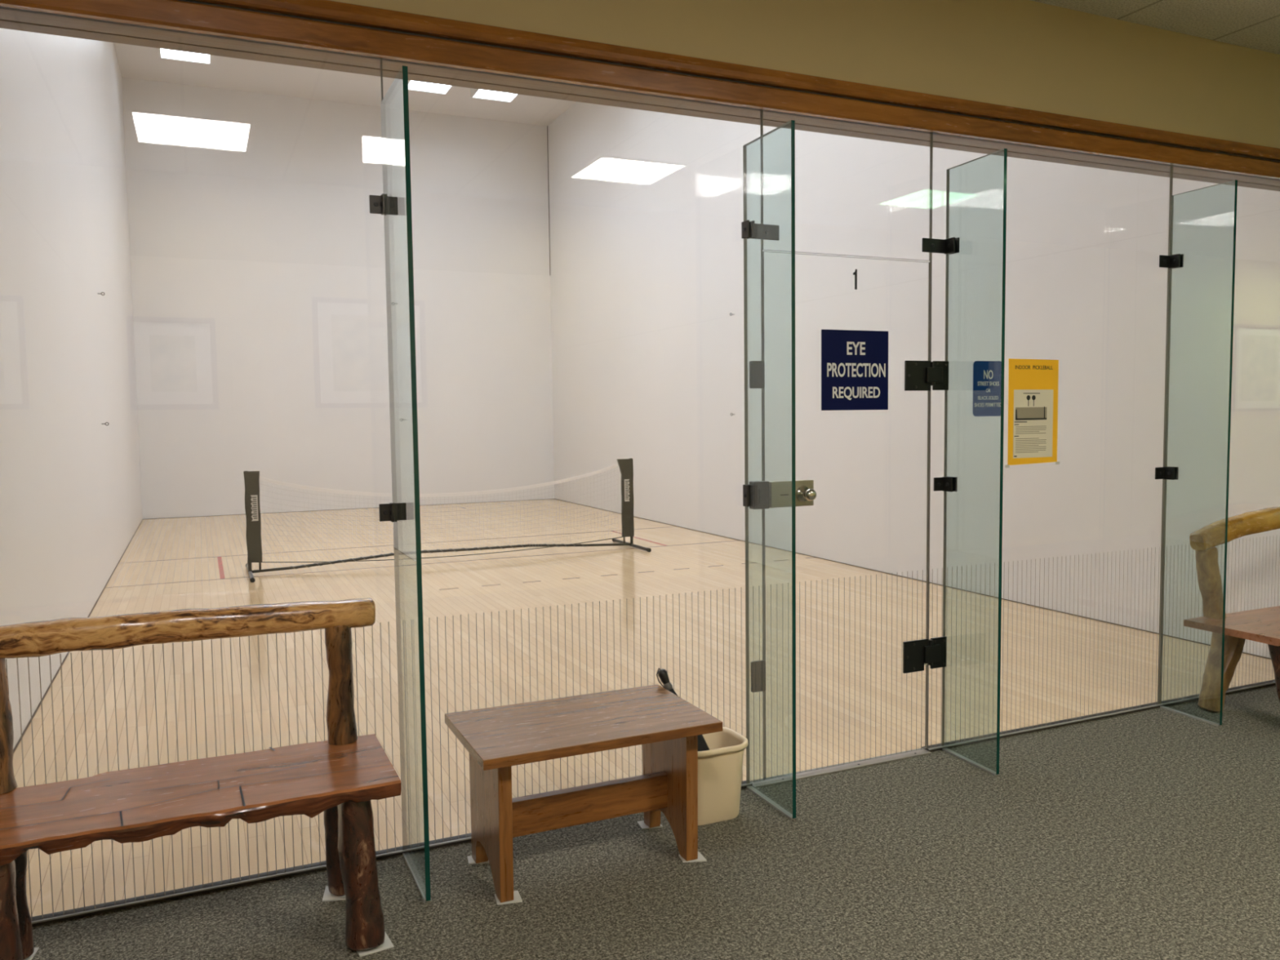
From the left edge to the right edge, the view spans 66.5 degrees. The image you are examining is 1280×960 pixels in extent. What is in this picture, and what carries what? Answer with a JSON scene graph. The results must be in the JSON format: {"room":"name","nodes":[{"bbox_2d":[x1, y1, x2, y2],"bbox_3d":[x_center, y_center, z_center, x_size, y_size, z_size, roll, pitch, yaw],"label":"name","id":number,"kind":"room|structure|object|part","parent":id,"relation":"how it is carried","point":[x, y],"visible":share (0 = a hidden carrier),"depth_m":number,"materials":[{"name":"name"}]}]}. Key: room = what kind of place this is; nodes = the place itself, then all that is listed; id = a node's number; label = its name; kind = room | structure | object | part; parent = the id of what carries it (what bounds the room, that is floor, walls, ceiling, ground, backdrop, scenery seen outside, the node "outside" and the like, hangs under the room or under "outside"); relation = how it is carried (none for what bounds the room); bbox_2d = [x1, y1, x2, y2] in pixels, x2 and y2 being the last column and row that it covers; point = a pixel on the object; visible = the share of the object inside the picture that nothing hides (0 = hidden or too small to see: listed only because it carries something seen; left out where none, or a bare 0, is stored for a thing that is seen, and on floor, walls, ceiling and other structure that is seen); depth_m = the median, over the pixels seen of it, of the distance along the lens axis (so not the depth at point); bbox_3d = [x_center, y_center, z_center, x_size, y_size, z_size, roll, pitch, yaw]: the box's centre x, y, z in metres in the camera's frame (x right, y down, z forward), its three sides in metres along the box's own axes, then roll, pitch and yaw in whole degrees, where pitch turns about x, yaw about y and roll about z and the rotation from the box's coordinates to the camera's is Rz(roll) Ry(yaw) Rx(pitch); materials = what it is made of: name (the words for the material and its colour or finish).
{"room":"sports center corridor","nodes":[
{"label":"sports center corridor","id":0,"kind":"room"},
{"bbox_2d":[0,27,142,749],"bbox_3d":[-4.557,-2.115,7.900,0.120,6.045,12.180,-2,4,-24],"label":"wall","id":1,"kind":"structure","parent":0,"point":[71,502],"depth_m":6.14,"materials":[{"name":"white paint"}]},
{"bbox_2d":[121,76,554,519],"bbox_3d":[-4.257,-2.585,14.768,6.096,6.045,0.120,-2,4,-24],"label":"wall","id":2,"kind":"structure","parent":0,"point":[257,250],"depth_m":14.52,"materials":[{"name":"white paint"}]},
{"bbox_2d":[114,42,576,125],"bbox_3d":[-1.796,-5.307,9.038,6.096,0.100,12.022,-2,4,-24],"label":"ceiling","id":3,"kind":"structure","parent":0,"point":[138,62],"depth_m":13.68,"materials":[{"name":"white paint"}]},
{"bbox_2d":[158,48,212,64],"bbox_3d":[-5.654,-5.362,12.125,0.604,0.112,0.604,-2,4,-24],"label":"light","id":4,"kind":"object","parent":3,"relation":"attached to","point":[163,53],"visible":0.44,"depth_m":12.37,"materials":[{"name":"white plastic"}]},
{"bbox_2d":[161,48,209,55],"bbox_3d":[-5.655,-5.413,12.121,0.560,0.007,0.560,-2,4,-24],"label":"diffuser","id":5,"kind":"object","parent":4,"relation":"attached to","point":[163,51],"depth_m":12.35,"materials":[{"name":"white plastic"}]},
{"bbox_2d":[408,80,453,94],"bbox_3d":[-2.892,-5.484,13.412,0.604,0.112,0.604,-2,4,-24],"label":"light","id":6,"kind":"object","parent":3,"relation":"attached to","point":[412,85],"visible":0.27,"depth_m":13.67,"materials":[{"name":"white plastic"}]},
{"bbox_2d":[409,80,445,86],"bbox_3d":[-2.892,-5.535,13.408,0.560,0.007,0.560,-2,4,-24],"label":"diffuser","id":7,"kind":"object","parent":6,"relation":"attached to","point":[415,83],"depth_m":13.64,"materials":[{"name":"white plastic"}]},
{"bbox_2d":[470,88,519,102],"bbox_3d":[-2.026,-5.521,13.801,0.604,0.112,0.604,-2,4,-24],"label":"light","id":8,"kind":"object","parent":3,"relation":"attached to","point":[474,93],"visible":0.44,"depth_m":14.04,"materials":[{"name":"white plastic"}]},
{"bbox_2d":[478,88,511,94],"bbox_3d":[-2.026,-5.573,13.798,0.560,0.007,0.560,-2,4,-24],"label":"diffuser","id":9,"kind":"object","parent":8,"relation":"attached to","point":[480,91],"depth_m":14.03,"materials":[{"name":"white plastic"}]},
{"bbox_2d":[13,498,1279,959],"bbox_3d":[0.980,0.849,8.221,16.400,0.051,16.492,-2,4,-24],"label":"floor","id":10,"kind":"structure","parent":0,"point":[191,562],"depth_m":3.88,"materials":[{"name":"brown wood"}]},
{"bbox_2d":[0,598,400,959],"bbox_3d":[-1.225,0.802,2.522,1.134,0.871,0.471,-2,4,-24],"label":"bench","id":11,"kind":"object","parent":10,"relation":"on","point":[339,776],"visible":1,"depth_m":2.54,"materials":[{"name":"brown wood"}]},
{"bbox_3d":[-1.664,0.630,2.513,0.088,0.358,0.090,-2,4,-24],"label":"post","id":12,"kind":"part","parent":11,"relation":"part of","materials":[{"name":"brown wood"}]},
{"bbox_3d":[-1.482,1.055,2.254,0.108,0.409,0.156,-2,4,-24],"label":"leg","id":13,"kind":"part","parent":11,"relation":"part of","materials":[{"name":"brown wood"}]},
{"bbox_3d":[-1.607,1.040,2.497,0.104,0.402,0.087,2,5,34],"label":"leg","id":14,"kind":"part","parent":11,"relation":"part of","materials":[{"name":"brown wood"}]},
{"bbox_3d":[-1.309,0.407,2.670,1.134,0.099,0.088,-2,4,-24],"label":"rail","id":15,"kind":"part","parent":11,"relation":"part of","materials":[{"name":"brown wood"}]},
{"bbox_3d":[-1.218,0.829,2.512,1.115,0.065,0.439,-2,4,-24],"label":"seat","id":16,"kind":"part","parent":11,"relation":"part of","materials":[{"name":"brown wood"}]},
{"bbox_3d":[-0.868,1.008,2.828,0.103,0.402,0.086,2,4,30],"label":"leg","id":17,"kind":"part","parent":11,"relation":"part of","materials":[{"name":"brown wood"}]},
{"bbox_3d":[-0.880,0.597,2.865,0.088,0.358,0.092,-2,4,-24],"label":"post","id":18,"kind":"part","parent":11,"relation":"part of","materials":[{"name":"brown wood"}]},
{"bbox_3d":[-0.743,1.023,2.586,0.106,0.409,0.158,-2,4,-24],"label":"leg","id":19,"kind":"part","parent":11,"relation":"part of","materials":[{"name":"brown wood"}]},
{"bbox_2d":[368,65,431,902],"bbox_3d":[-0.689,0.036,2.878,0.106,2.338,0.349,-2,4,-24],"label":"glass fin","id":20,"kind":"object","parent":10,"relation":"on","point":[391,512],"visible":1,"depth_m":2.95,"materials":[{"name":"teal"}]},
{"bbox_2d":[243,457,651,582],"bbox_3d":[-1.795,0.309,9.437,3.757,0.929,0.930,-2,4,-24],"label":"net","id":21,"kind":"object","parent":10,"relation":"on","point":[253,531],"visible":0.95,"depth_m":9.31,"materials":[{"name":"black fabric"}]},
{"bbox_3d":[-3.477,0.369,8.652,0.032,0.900,0.032,-2,4,-24],"label":"post","id":22,"kind":"part","parent":21,"relation":"part of","materials":[{"name":"black"}]},
{"bbox_2d":[251,497,257,519],"bbox_3d":[-3.417,0.247,8.642,0.042,0.194,0.001,-2,4,-24],"label":"print","id":23,"kind":"object","parent":21,"relation":"attached to","point":[254,500],"depth_m":8.64,"materials":[{"name":"white"}]},
{"bbox_3d":[-1.802,0.699,9.431,3.586,0.082,0.008,-2,4,-24],"label":"cord","id":24,"kind":"part","parent":21,"relation":"part of","materials":[{"name":"black fabric"}]},
{"bbox_2d":[625,480,629,499],"bbox_3d":[-0.132,0.105,10.120,0.042,0.194,0.001,-2,4,-24],"label":"print","id":25,"kind":"object","parent":21,"relation":"attached to","point":[627,482],"depth_m":10.12,"materials":[{"name":"white"}]},
{"bbox_3d":[-0.091,0.223,10.175,0.032,0.900,0.032,-2,4,-24],"label":"post","id":26,"kind":"part","parent":21,"relation":"part of","materials":[{"name":"black metal"}]},
{"bbox_2d":[444,684,722,905],"bbox_3d":[-0.180,0.963,3.036,0.745,0.455,0.463,-2,4,-24],"label":"side table","id":27,"kind":"object","parent":10,"relation":"on","point":[668,726],"visible":1,"depth_m":3.00,"materials":[{"name":"brown wood"}]},
{"bbox_3d":[-0.448,0.987,2.920,0.040,0.421,0.334,-2,4,-24],"label":"panel","id":28,"kind":"part","parent":27,"relation":"part of","materials":[{"name":"brown wood"}]},
{"bbox_3d":[0.094,0.964,3.164,0.040,0.421,0.334,-2,4,-24],"label":"panel","id":29,"kind":"part","parent":27,"relation":"part of","materials":[{"name":"brown wood"}]},
{"bbox_2d":[697,726,748,825],"bbox_3d":[0.229,1.028,3.383,0.270,0.268,0.229,-2,4,-24],"label":"wastebasket","id":30,"kind":"object","parent":10,"relation":"on","point":[720,768],"visible":0.43,"depth_m":3.31,"materials":[{"name":"beige plastic"}]},
{"bbox_2d":[656,667,710,751],"bbox_3d":[0.176,0.896,3.408,0.220,0.488,0.095,1,4,19],"label":"umbrella","id":31,"kind":"object","parent":30,"relation":"in","point":[662,673],"visible":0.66,"depth_m":3.39,"materials":[{"name":"black fabric"}]},
{"bbox_3d":[0.083,0.688,3.404,0.040,0.059,0.036,-2,4,-24],"label":"handle","id":32,"kind":"part","parent":31,"relation":"part of","materials":[{"name":"black plastic"}]},
{"bbox_2d":[741,120,795,819],"bbox_3d":[0.509,-0.017,3.430,0.159,2.338,0.326,-2,4,-24],"label":"glass fin","id":33,"kind":"object","parent":10,"relation":"on","point":[749,229],"visible":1,"depth_m":3.46,"materials":[{"name":"teal"}]},
{"bbox_2d":[749,749,931,787],"bbox_3d":[0.792,1.122,3.815,0.833,0.007,0.060,-2,4,-24],"label":"trim","id":34,"kind":"structure","parent":10,"relation":"on","point":[833,769],"depth_m":3.80,"materials":[{"name":"silver metal"}]},
{"bbox_2d":[921,148,1007,775],"bbox_3d":[1.246,-0.048,3.763,0.142,2.338,0.324,-2,4,-24],"label":"glass fin","id":35,"kind":"object","parent":10,"relation":"on","point":[950,246],"visible":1,"depth_m":3.83,"materials":[{"name":"teal"}]},
{"bbox_2d":[1155,179,1237,726],"bbox_3d":[2.442,-0.100,4.307,0.090,2.338,0.312,-2,4,-24],"label":"glass fin","id":36,"kind":"object","parent":10,"relation":"on","point":[1171,261],"visible":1,"depth_m":4.37,"materials":[{"name":"teal"}]},
{"bbox_2d":[1183,506,1279,712],"bbox_3d":[3.117,0.596,4.502,1.176,0.914,0.480,-2,4,-24],"label":"bench","id":37,"kind":"object","parent":10,"relation":"on","point":[1262,625],"visible":0.94,"depth_m":4.45,"materials":[{"name":"brown wood"}]},
{"bbox_3d":[2.628,0.479,4.486,0.146,0.357,0.085,-2,4,-24],"label":"post","id":38,"kind":"part","parent":37,"relation":"part of","materials":[{"name":"brown wood"}]},
{"bbox_3d":[2.667,0.864,4.480,0.186,0.392,0.149,-2,4,-24],"label":"leg","id":39,"kind":"part","parent":37,"relation":"part of","materials":[{"name":"beige wood"}]},
{"bbox_3d":[3.118,0.651,4.505,1.175,0.045,0.464,-2,4,-24],"label":"seat","id":40,"kind":"part","parent":37,"relation":"part of","materials":[{"name":"brown wood"}]},
{"bbox_3d":[3.042,0.215,4.657,1.133,0.174,0.094,-2,4,-24],"label":"rail","id":41,"kind":"part","parent":37,"relation":"part of","materials":[{"name":"brown wood"}]},
{"bbox_3d":[2.778,0.879,4.188,0.094,0.393,0.149,-4,5,-39],"label":"leg","id":42,"kind":"part","parent":37,"relation":"part of","materials":[{"name":"brown wood"}]},
{"bbox_2d":[330,0,1279,148],"bbox_3d":[2.572,-1.751,4.435,16.400,0.490,0.012,-2,4,-24],"label":"wall header","id":43,"kind":"structure","parent":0,"point":[1024,54],"depth_m":3.84,"materials":[{"name":"beige paint"}]},
{"bbox_2d":[382,71,768,848],"bbox_3d":[-0.148,-0.074,3.291,1.338,2.464,0.054,-2,4,-24],"label":"glass panel","id":44,"kind":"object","parent":43,"relation":"in","point":[757,368],"depth_m":3.45,"materials":[{"name":"clear glass"}]},
{"bbox_3d":[0.425,-0.383,3.543,0.059,0.099,0.009,-2,4,-24],"label":"patch plate","id":45,"kind":"part","parent":44,"relation":"part of","materials":[{"name":"grey metal"}]},
{"bbox_3d":[0.439,0.728,3.618,0.059,0.115,0.009,-2,4,-24],"label":"patch plate","id":46,"kind":"part","parent":44,"relation":"part of","materials":[{"name":"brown metal"}]},
{"bbox_2d":[927,133,1173,748],"bbox_3d":[1.779,-0.159,4.182,1.369,2.464,0.012,-2,4,-24],"label":"glass panel","id":47,"kind":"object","parent":43,"relation":"in","point":[1171,166],"depth_m":4.24,"materials":[{"name":"clear glass"}]},
{"bbox_2d":[762,251,948,778],"bbox_3d":[0.870,0.134,3.729,0.853,1.957,0.120,-2,4,-24],"label":"door","id":48,"kind":"structure","parent":47,"relation":"attached to","point":[919,375],"depth_m":3.84,"materials":[{"name":"clear glass"}]},
{"bbox_3d":[0.616,0.053,3.580,0.062,0.062,0.068,-2,4,-24],"label":"knob","id":49,"kind":"part","parent":48,"relation":"part of","materials":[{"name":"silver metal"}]},
{"bbox_2d":[821,328,888,410],"bbox_3d":[0.822,-0.419,3.723,0.310,0.303,0.003,-2,4,-24],"label":"warning sign","id":50,"kind":"object","parent":48,"relation":"attached to","point":[855,363],"visible":1,"depth_m":3.72,"materials":[{"name":"blue plastic"}]},
{"bbox_2d":[853,269,857,289],"bbox_3d":[0.816,-0.761,3.700,0.018,0.076,0.001,-2,4,-24],"label":"number","id":51,"kind":"object","parent":48,"relation":"attached to","point":[855,273],"depth_m":3.70,"materials":[{"name":"black"}]},
{"bbox_2d":[972,360,1001,416],"bbox_3d":[1.428,-0.375,4.000,0.160,0.226,0.003,-2,4,-24],"label":"sign","id":52,"kind":"object","parent":47,"relation":"attached to","point":[987,375],"visible":0.98,"depth_m":4.00,"materials":[{"name":"blue"}]},
{"bbox_2d":[1004,358,1059,467],"bbox_3d":[1.659,-0.282,4.111,0.309,0.453,0.002,-2,4,-24],"label":"poster","id":53,"kind":"object","parent":47,"relation":"attached to","point":[1033,384],"visible":1,"depth_m":4.11,"materials":[{"name":"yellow paper"}]},
{"bbox_2d":[1015,406,1046,420],"bbox_3d":[1.647,-0.281,4.104,0.176,0.055,0.001,-2,4,-24],"label":"picture","id":54,"kind":"object","parent":53,"relation":"attached to","point":[1022,413],"depth_m":4.10,"materials":[{"name":"beige"}]},
{"bbox_2d":[1031,395,1035,406],"bbox_3d":[1.658,-0.334,4.106,0.021,0.046,0.001,-2,4,-24],"label":"picture","id":55,"kind":"object","parent":53,"relation":"on","point":[1033,397],"depth_m":4.11,"materials":[{"name":"black paper"}]},
{"bbox_2d":[547,102,1279,657],"bbox_3d":[1.107,-2.359,10.449,0.120,6.045,12.180,-2,4,-24],"label":"wall","id":56,"kind":"structure","parent":0,"point":[646,207],"depth_m":7.81,"materials":[{"name":"white paint"}]},
{"bbox_2d":[546,125,550,269],"bbox_3d":[-1.479,-4.527,15.833,0.008,2.385,0.012,-2,4,-24],"label":"trim","id":57,"kind":"structure","parent":56,"relation":"attached to","point":[547,126],"depth_m":15.83,"materials":[{"name":"grey paint"}]},
{"bbox_2d":[13,498,1271,753],"bbox_3d":[-1.689,0.775,9.383,6.096,0.006,12.172,-2,4,-24],"label":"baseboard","id":58,"kind":"structure","parent":56,"relation":"attached to","point":[65,657],"depth_m":7.36,"materials":[{"name":"brown"}]},
{"bbox_2d":[31,679,1275,926],"bbox_3d":[0.823,1.117,3.836,6.096,0.015,0.046,-2,4,-24],"label":"trim","id":59,"kind":"structure","parent":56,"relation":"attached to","point":[60,917],"depth_m":3.02,"materials":[{"name":"grey"}]},
{"bbox_2d":[1030,0,1279,54],"bbox_3d":[3.454,-1.898,2.461,16.400,0.050,4.288,-2,4,-24],"label":"ceiling","id":60,"kind":"structure","parent":0,"point":[1250,24],"depth_m":4.15,"materials":[{"name":"tile"}]},
{"bbox_2d":[1163,169,1279,702],"bbox_3d":[2.994,-0.211,4.728,1.295,2.464,0.012,-2,4,-24],"label":"window","id":61,"kind":"structure","parent":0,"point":[1172,170],"depth_m":4.66,"materials":[{"name":"clear glass"}]},
{"bbox_3d":[0.736,-3.191,3.614,6.096,3.649,0.170,-2,4,-24],"label":"wall header","id":62,"kind":"structure","parent":0,"visible":0},
{"bbox_2d":[5,57,396,920],"bbox_3d":[-1.365,-0.023,2.767,1.313,2.464,0.012,-2,4,-24],"label":"glass panel","id":63,"kind":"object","parent":62,"relation":"in","point":[395,850],"depth_m":2.83,"materials":[{"name":"clear glass"}]},
{"bbox_2d":[0,0,1279,191],"bbox_3d":[2.549,-1.491,4.510,16.400,0.138,0.226,-2,4,-24],"label":"trim","id":64,"kind":"structure","parent":62,"relation":"attached to","point":[322,34],"depth_m":3.25,"materials":[{"name":"brown wood"}]},
{"bbox_2d":[762,109,932,261],"bbox_3d":[0.792,-1.098,3.676,0.769,0.497,0.012,-2,4,-24],"label":"window","id":65,"kind":"structure","parent":62,"relation":"in","point":[931,134],"depth_m":3.82,"materials":[{"name":"clear glass"}]}
]}

